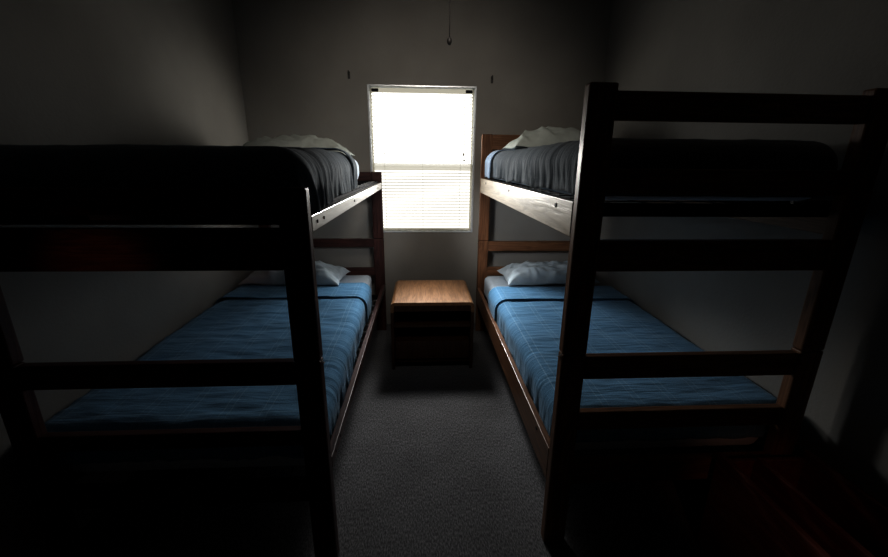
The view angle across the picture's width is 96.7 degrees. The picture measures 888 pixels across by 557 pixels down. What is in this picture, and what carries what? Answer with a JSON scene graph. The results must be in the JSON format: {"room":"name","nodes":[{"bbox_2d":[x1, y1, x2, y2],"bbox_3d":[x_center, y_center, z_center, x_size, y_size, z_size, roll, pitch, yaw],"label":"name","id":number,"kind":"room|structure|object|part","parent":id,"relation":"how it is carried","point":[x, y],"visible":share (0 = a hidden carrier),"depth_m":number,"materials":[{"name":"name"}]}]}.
{"room":"dormitory","nodes":[
{"label":"dormitory","id":0,"kind":"room"},
{"bbox_2d":[0,0,258,556],"bbox_3d":[-1.580,-0.250,1.190,0.120,2.800,4.591,0,16,-3],"label":"wall","id":1,"kind":"structure","parent":0,"point":[73,72],"depth_m":1.79,"materials":[{"name":"paint"}]},
{"bbox_2d":[79,323,711,556],"bbox_3d":[-0.039,1.132,1.679,3.232,0.100,4.831,0,16,-3],"label":"floor","id":2,"kind":"structure","parent":0,"point":[433,459],"depth_m":1.85,"materials":[{"name":"carpet"}]},
{"bbox_2d":[0,172,386,556],"bbox_3d":[-0.998,0.108,2.420,1.063,1.436,2.289,0,16,-3],"label":"bunk bed","id":3,"kind":"object","parent":2,"relation":"on","point":[289,247],"visible":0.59,"depth_m":1.30,"materials":[{"name":"brown wood"}]},
{"bbox_3d":[-1.421,0.006,1.200,0.088,0.565,0.045,0,16,-3],"label":"post","id":4,"kind":"part","parent":3,"relation":"part of","materials":[{"name":"brown wood"}]},
{"bbox_3d":[-1.427,0.696,1.401,0.088,0.869,0.045,0,16,-3],"label":"post","id":5,"kind":"part","parent":3,"relation":"part of","materials":[{"name":"brown wood"}]},
{"bbox_3d":[-0.935,-0.226,1.159,0.880,0.077,0.032,0,16,-3],"label":"foot rail","id":6,"kind":"part","parent":3,"relation":"part of","materials":[{"name":"brown wood"}]},
{"bbox_3d":[-0.936,-0.088,1.199,0.880,0.130,0.032,0,16,-3],"label":"foot rail","id":7,"kind":"part","parent":3,"relation":"part of","materials":[{"name":"brown wood"}]},
{"bbox_3d":[-0.940,0.319,1.317,0.880,0.087,0.032,0,16,-3],"label":"foot rail","id":8,"kind":"part","parent":3,"relation":"part of","materials":[{"name":"brown wood"}]},
{"bbox_3d":[-0.943,0.564,1.389,0.880,0.062,0.032,0,16,-3],"label":"foot rail","id":9,"kind":"part","parent":3,"relation":"part of","materials":[{"name":"brown wood"}]},
{"bbox_3d":[-0.945,0.805,1.459,0.880,0.055,0.032,0,16,-3],"label":"foot rail","id":10,"kind":"part","parent":3,"relation":"part of","materials":[{"name":"brown wood"}]},
{"bbox_2d":[67,275,371,471],"bbox_3d":[-1.008,0.355,2.498,0.966,0.204,2.128,0,16,-3],"label":"mattress","id":11,"kind":"object","parent":3,"relation":"on","point":[157,464],"visible":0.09,"depth_m":1.50,"materials":[{"name":"white fabric"}]},
{"bbox_2d":[45,282,371,464],"bbox_3d":[-1.038,0.380,2.292,1.100,0.221,1.800,0,16,-3],"label":"bedspread","id":12,"kind":"object","parent":11,"relation":"on","point":[250,321],"visible":0.73,"depth_m":1.68,"materials":[{"name":"blue fabric"}]},
{"bbox_2d":[239,260,350,284],"bbox_3d":[-1.189,-0.069,3.194,0.770,0.156,0.410,0,16,0],"label":"pillow","id":13,"kind":"object","parent":11,"relation":"on","point":[326,274],"visible":0.53,"depth_m":3.04,"materials":[{"name":"white fabric"}]},
{"bbox_3d":[-1.540,-0.620,3.347,0.088,0.565,0.045,0,16,-3],"label":"post","id":14,"kind":"part","parent":3,"relation":"part of","materials":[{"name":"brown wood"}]},
{"bbox_3d":[-0.454,0.000,1.252,0.088,0.565,0.045,0,16,-3],"label":"post","id":15,"kind":"part","parent":3,"relation":"part of","materials":[{"name":"brown wood"}]},
{"bbox_3d":[-0.460,0.690,1.453,0.088,0.869,0.045,0,16,-3],"label":"post","id":16,"kind":"part","parent":3,"relation":"part of","materials":[{"name":"brown wood"}]},
{"bbox_3d":[-1.060,-0.313,3.463,0.880,0.071,0.032,0,16,-3],"label":"head rail","id":17,"kind":"part","parent":3,"relation":"part of","materials":[{"name":"brown wood"}]},
{"bbox_3d":[-0.482,-0.476,2.280,0.028,0.052,2.195,0,16,-3],"label":"rail","id":18,"kind":"part","parent":3,"relation":"part of","materials":[{"name":"wood"}]},
{"bbox_2d":[354,159,358,178],"bbox_3d":[-0.990,-0.551,2.062,0.967,0.173,1.796,0,16,-3],"label":"mattress","id":19,"kind":"object","parent":3,"relation":"on","point":[354,159],"visible":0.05,"depth_m":2.83,"materials":[{"name":"white fabric"}]},
{"bbox_2d":[0,144,357,220],"bbox_3d":[-0.970,-0.470,1.766,1.066,0.263,1.276,0,16,-3],"label":"bedspread","id":20,"kind":"object","parent":19,"relation":"on","point":[327,173],"visible":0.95,"depth_m":1.19,"materials":[{"name":"black fabric"}]},
{"bbox_2d":[243,134,354,155],"bbox_3d":[-1.013,-0.914,2.702,0.730,0.141,0.360,0,16,-1],"label":"pillow","id":21,"kind":"object","parent":19,"relation":"on","point":[306,141],"visible":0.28,"depth_m":2.58,"materials":[{"name":"white fabric"}]},
{"bbox_3d":[-0.490,0.382,2.530,0.028,0.047,2.195,0,16,-3],"label":"rail","id":22,"kind":"part","parent":3,"relation":"part of","materials":[{"name":"brown wood"}]},
{"bbox_3d":[-1.062,-0.063,3.536,0.880,0.070,0.032,0,16,-3],"label":"head rail","id":23,"kind":"part","parent":3,"relation":"part of","materials":[{"name":"brown wood"}]},
{"bbox_3d":[-1.055,-0.857,3.305,0.880,0.072,0.032,0,16,-3],"label":"head rail","id":24,"kind":"part","parent":3,"relation":"part of","materials":[{"name":"brown wood"}]},
{"bbox_3d":[-0.574,-0.626,3.399,0.088,0.565,0.045,0,16,-3],"label":"post","id":25,"kind":"part","parent":3,"relation":"part of","materials":[{"name":"brown wood"}]},
{"bbox_3d":[-0.580,0.064,3.600,0.088,0.869,0.045,0,16,-3],"label":"post","id":26,"kind":"part","parent":3,"relation":"part of","materials":[{"name":"brown wood"}]},
{"bbox_2d":[390,280,473,369],"bbox_3d":[-0.101,0.353,3.215,0.612,0.538,0.574,0,16,-3],"label":"nightstand","id":27,"kind":"object","parent":2,"relation":"on","point":[432,320],"visible":1,"depth_m":2.99,"materials":[{"name":"brown wood"}]},
{"bbox_3d":[-0.395,0.392,3.210,0.024,0.460,0.574,0,16,-3],"label":"panel","id":28,"kind":"part","parent":27,"relation":"part of","materials":[{"name":"brown wood"}]},
{"bbox_2d":[394,311,469,327],"bbox_3d":[-0.100,0.279,3.196,0.563,0.020,0.539,0,16,-3],"label":"shelf","id":29,"kind":"object","parent":27,"relation":"attached to","point":[424,318],"depth_m":3.04,"materials":[{"name":"brown wood"}]},
{"bbox_3d":[-0.097,0.483,3.165,0.556,0.145,0.394,0,16,-3],"label":"drawer","id":30,"kind":"part","parent":27,"relation":"part of","materials":[{"name":"brown wood"}]},
{"bbox_3d":[0.193,0.389,3.241,0.024,0.460,0.574,0,16,-3],"label":"panel","id":31,"kind":"part","parent":27,"relation":"part of","materials":[{"name":"brown wood"}]},
{"bbox_2d":[475,82,887,541],"bbox_3d":[0.847,-0.049,2.474,0.987,1.741,2.206,0,16,-3],"label":"bunk bed","id":32,"kind":"object","parent":2,"relation":"on","point":[839,220],"visible":0.74,"depth_m":1.36,"materials":[{"name":"brown wood"}]},
{"bbox_3d":[0.343,0.076,3.609,0.088,0.857,0.045,0,16,-3],"label":"post","id":33,"kind":"part","parent":32,"relation":"part of","materials":[{"name":"orange wood"}]},
{"bbox_3d":[0.351,-0.761,3.366,0.088,0.882,0.045,0,16,-3],"label":"post","id":34,"kind":"part","parent":32,"relation":"part of","materials":[{"name":"orange wood"}]},
{"bbox_3d":[0.790,-0.071,3.591,0.804,0.077,0.032,0,16,-3],"label":"head rail","id":35,"kind":"part","parent":32,"relation":"part of","materials":[{"name":"orange wood"}]},
{"bbox_3d":[0.800,-1.127,3.283,0.804,0.118,0.032,0,16,-3],"label":"head rail","id":36,"kind":"part","parent":32,"relation":"part of","materials":[{"name":"orange wood"}]},
{"bbox_3d":[0.370,0.449,2.594,0.028,0.149,2.112,0,16,-3],"label":"rail","id":37,"kind":"part","parent":32,"relation":"part of","materials":[{"name":"orange wood"}]},
{"bbox_3d":[0.379,-0.491,2.321,0.028,0.118,2.112,0,16,-3],"label":"rail","id":38,"kind":"part","parent":32,"relation":"part of","materials":[{"name":"brown wood"}]},
{"bbox_3d":[0.792,-0.291,3.527,0.804,0.088,0.032,0,16,-3],"label":"head rail","id":39,"kind":"part","parent":32,"relation":"part of","materials":[{"name":"orange wood"}]},
{"bbox_3d":[0.458,0.679,1.541,0.088,0.857,0.045,0,16,-3],"label":"post","id":40,"kind":"part","parent":32,"relation":"part of","materials":[{"name":"orange wood"}]},
{"bbox_3d":[0.466,-0.158,1.298,0.088,0.882,0.045,0,16,-3],"label":"post","id":41,"kind":"part","parent":32,"relation":"part of","materials":[{"name":"orange wood"}]},
{"bbox_2d":[484,276,758,449],"bbox_3d":[0.850,0.346,2.596,0.887,0.200,2.045,0,16,-3],"label":"mattress","id":42,"kind":"object","parent":32,"relation":"on","point":[490,282],"visible":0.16,"depth_m":1.64,"materials":[{"name":"white fabric"}]},
{"bbox_2d":[497,260,599,284],"bbox_3d":[0.854,-0.068,3.288,0.750,0.154,0.410,-1,16,-5],"label":"pillow","id":43,"kind":"object","parent":42,"relation":"on","point":[527,272],"visible":0.67,"depth_m":3.14,"materials":[{"name":"white fabric"}]},
{"bbox_2d":[488,286,776,442],"bbox_3d":[0.904,0.381,2.359,1.039,0.206,1.614,0,16,-3],"label":"bedspread","id":44,"kind":"object","parent":42,"relation":"on","point":[528,318],"visible":0.7,"depth_m":2.01,"materials":[{"name":"blue fabric"}]},
{"bbox_2d":[494,178,811,200],"bbox_3d":[0.859,-0.640,2.309,0.886,0.191,2.045,0,16,-3],"label":"mattress","id":45,"kind":"object","parent":32,"relation":"on","point":[717,198],"visible":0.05,"depth_m":1.39,"materials":[{"name":"fabric"}]},
{"bbox_2d":[485,138,837,196],"bbox_3d":[0.861,-0.651,2.265,0.964,0.223,2.030,0,16,-3],"label":"bedspread","id":46,"kind":"object","parent":45,"relation":"on","point":[553,166],"visible":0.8,"depth_m":1.32,"materials":[{"name":"black fabric"}]},
{"bbox_2d":[502,126,580,149],"bbox_3d":[0.852,-1.066,3.017,0.730,0.179,0.400,-1,16,-6],"label":"pillow","id":47,"kind":"object","parent":46,"relation":"on","point":[541,136],"visible":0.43,"depth_m":2.87,"materials":[{"name":"white fabric"}]},
{"bbox_3d":[0.903,0.759,1.589,0.804,0.105,0.032,0,16,-3],"label":"foot rail","id":48,"kind":"part","parent":32,"relation":"part of","materials":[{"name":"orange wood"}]},
{"bbox_3d":[0.905,0.532,1.523,0.804,0.077,0.032,0,16,-3],"label":"foot rail","id":49,"kind":"part","parent":32,"relation":"part of","materials":[{"name":"orange wood"}]},
{"bbox_3d":[0.907,0.318,1.460,0.804,0.090,0.032,0,16,-3],"label":"foot rail","id":50,"kind":"part","parent":32,"relation":"part of","materials":[{"name":"orange wood"}]},
{"bbox_3d":[0.911,-0.079,1.345,0.804,0.105,0.032,0,16,-3],"label":"foot rail","id":51,"kind":"part","parent":32,"relation":"part of","materials":[{"name":"orange wood"}]},
{"bbox_3d":[0.913,-0.311,1.277,0.804,0.080,0.032,0,16,-3],"label":"foot rail","id":52,"kind":"part","parent":32,"relation":"part of","materials":[{"name":"orange wood"}]},
{"bbox_3d":[1.329,-0.497,2.372,0.028,0.118,2.112,0,16,-3],"label":"rail","id":53,"kind":"part","parent":32,"relation":"part of","materials":[{"name":"orange wood"}]},
{"bbox_3d":[0.915,-0.524,1.215,0.804,0.082,0.032,0,16,-3],"label":"foot rail","id":54,"kind":"part","parent":32,"relation":"part of","materials":[{"name":"orange wood"}]},
{"bbox_3d":[1.321,0.443,2.646,0.028,0.149,2.112,0,16,-3],"label":"rail","id":55,"kind":"part","parent":32,"relation":"part of","materials":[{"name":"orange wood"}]},
{"bbox_3d":[1.349,0.673,1.589,0.088,0.857,0.045,0,16,-3],"label":"post","id":56,"kind":"part","parent":32,"relation":"part of","materials":[{"name":"orange wood"}]},
{"bbox_3d":[1.357,-0.164,1.346,0.088,0.882,0.045,0,16,-3],"label":"post","id":57,"kind":"part","parent":32,"relation":"part of","materials":[{"name":"orange wood"}]},
{"bbox_2d":[697,450,887,556],"bbox_3d":[1.256,0.983,1.251,0.370,0.450,0.715,0,16,-3],"label":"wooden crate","id":58,"kind":"object","parent":2,"relation":"on","point":[791,506],"visible":1,"depth_m":1.39,"materials":[{"name":"brown wood"}]},
{"bbox_2d":[232,0,612,323],"bbox_3d":[-0.152,-0.918,3.532,3.232,2.800,0.120,0,16,-3],"label":"wall","id":59,"kind":"structure","parent":0,"point":[296,57],"depth_m":3.24,"materials":[{"name":"paint"}]},
{"bbox_2d":[367,84,476,232],"bbox_3d":[-0.188,-1.024,3.486,0.908,1.228,0.106,0,16,-3],"label":"window","id":60,"kind":"structure","parent":59,"relation":"in","point":[369,86],"depth_m":3.41,"materials":[{"name":"metal"}]},
{"bbox_2d":[371,88,472,229],"bbox_3d":[-0.186,-1.012,3.457,0.844,1.186,0.045,0,16,-3],"label":"blind","id":61,"kind":"object","parent":60,"relation":"attached to","point":[438,198],"visible":0.87,"depth_m":3.45,"materials":[{"name":"white plastic"}]},
{"bbox_3d":[-0.516,-1.002,3.436,0.002,1.148,0.002,0,16,-3],"label":"ladder cord","id":62,"kind":"part","parent":61,"relation":"part of","materials":[{"name":"white fabric"}]},
{"bbox_3d":[-0.186,-1.004,3.454,0.002,1.148,0.002,0,16,-3],"label":"ladder cord","id":63,"kind":"part","parent":61,"relation":"part of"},
{"bbox_3d":[-0.192,-0.452,3.626,0.844,0.016,0.024,0,16,-3],"label":"rail","id":64,"kind":"part","parent":61,"relation":"part of","materials":[{"name":"white plastic"}]},
{"bbox_3d":[0.143,-1.006,3.471,0.002,1.148,0.002,0,16,-3],"label":"ladder cord","id":65,"kind":"part","parent":61,"relation":"part of","materials":[{"name":"white fabric"}]},
{"bbox_3d":[-0.188,-1.300,3.447,0.880,0.649,0.022,0,16,-3],"label":"sash","id":66,"kind":"part","parent":60,"relation":"part of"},
{"bbox_3d":[-0.188,-1.300,3.447,0.824,0.593,0.004,0,16,-3],"label":"pane","id":67,"kind":"part","parent":60,"relation":"part of","materials":[{"name":"clear glass"}]},
{"bbox_3d":[-0.192,-0.734,3.587,0.880,0.586,0.022,0,16,-3],"label":"sash","id":68,"kind":"part","parent":60,"relation":"part of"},
{"bbox_2d":[594,0,887,507],"bbox_3d":[1.527,-0.270,1.358,0.120,2.800,4.591,0,16,-3],"label":"wall","id":69,"kind":"structure","parent":0,"point":[829,47],"depth_m":1.73,"materials":[{"name":"paint"}]},
{"bbox_3d":[-0.013,-1.652,0.869,3.232,0.100,4.831,0,16,-3],"label":"ceiling","id":70,"kind":"structure","parent":0,"visible":0},
{"bbox_2d":[447,0,451,44],"bbox_3d":[0.028,-1.427,1.672,0.060,0.780,0.060,0,16,-3],"label":"pull cord","id":71,"kind":"object","parent":70,"relation":"hanging from","point":[449,40],"visible":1,"depth_m":1.76,"materials":[{"name":"black"}]},
{"bbox_3d":[0.025,-1.068,1.776,0.022,0.033,0.022,0,16,-3],"label":"knob","id":72,"kind":"part","parent":71,"relation":"part of","materials":[{"name":"black plastic"}]}
]}

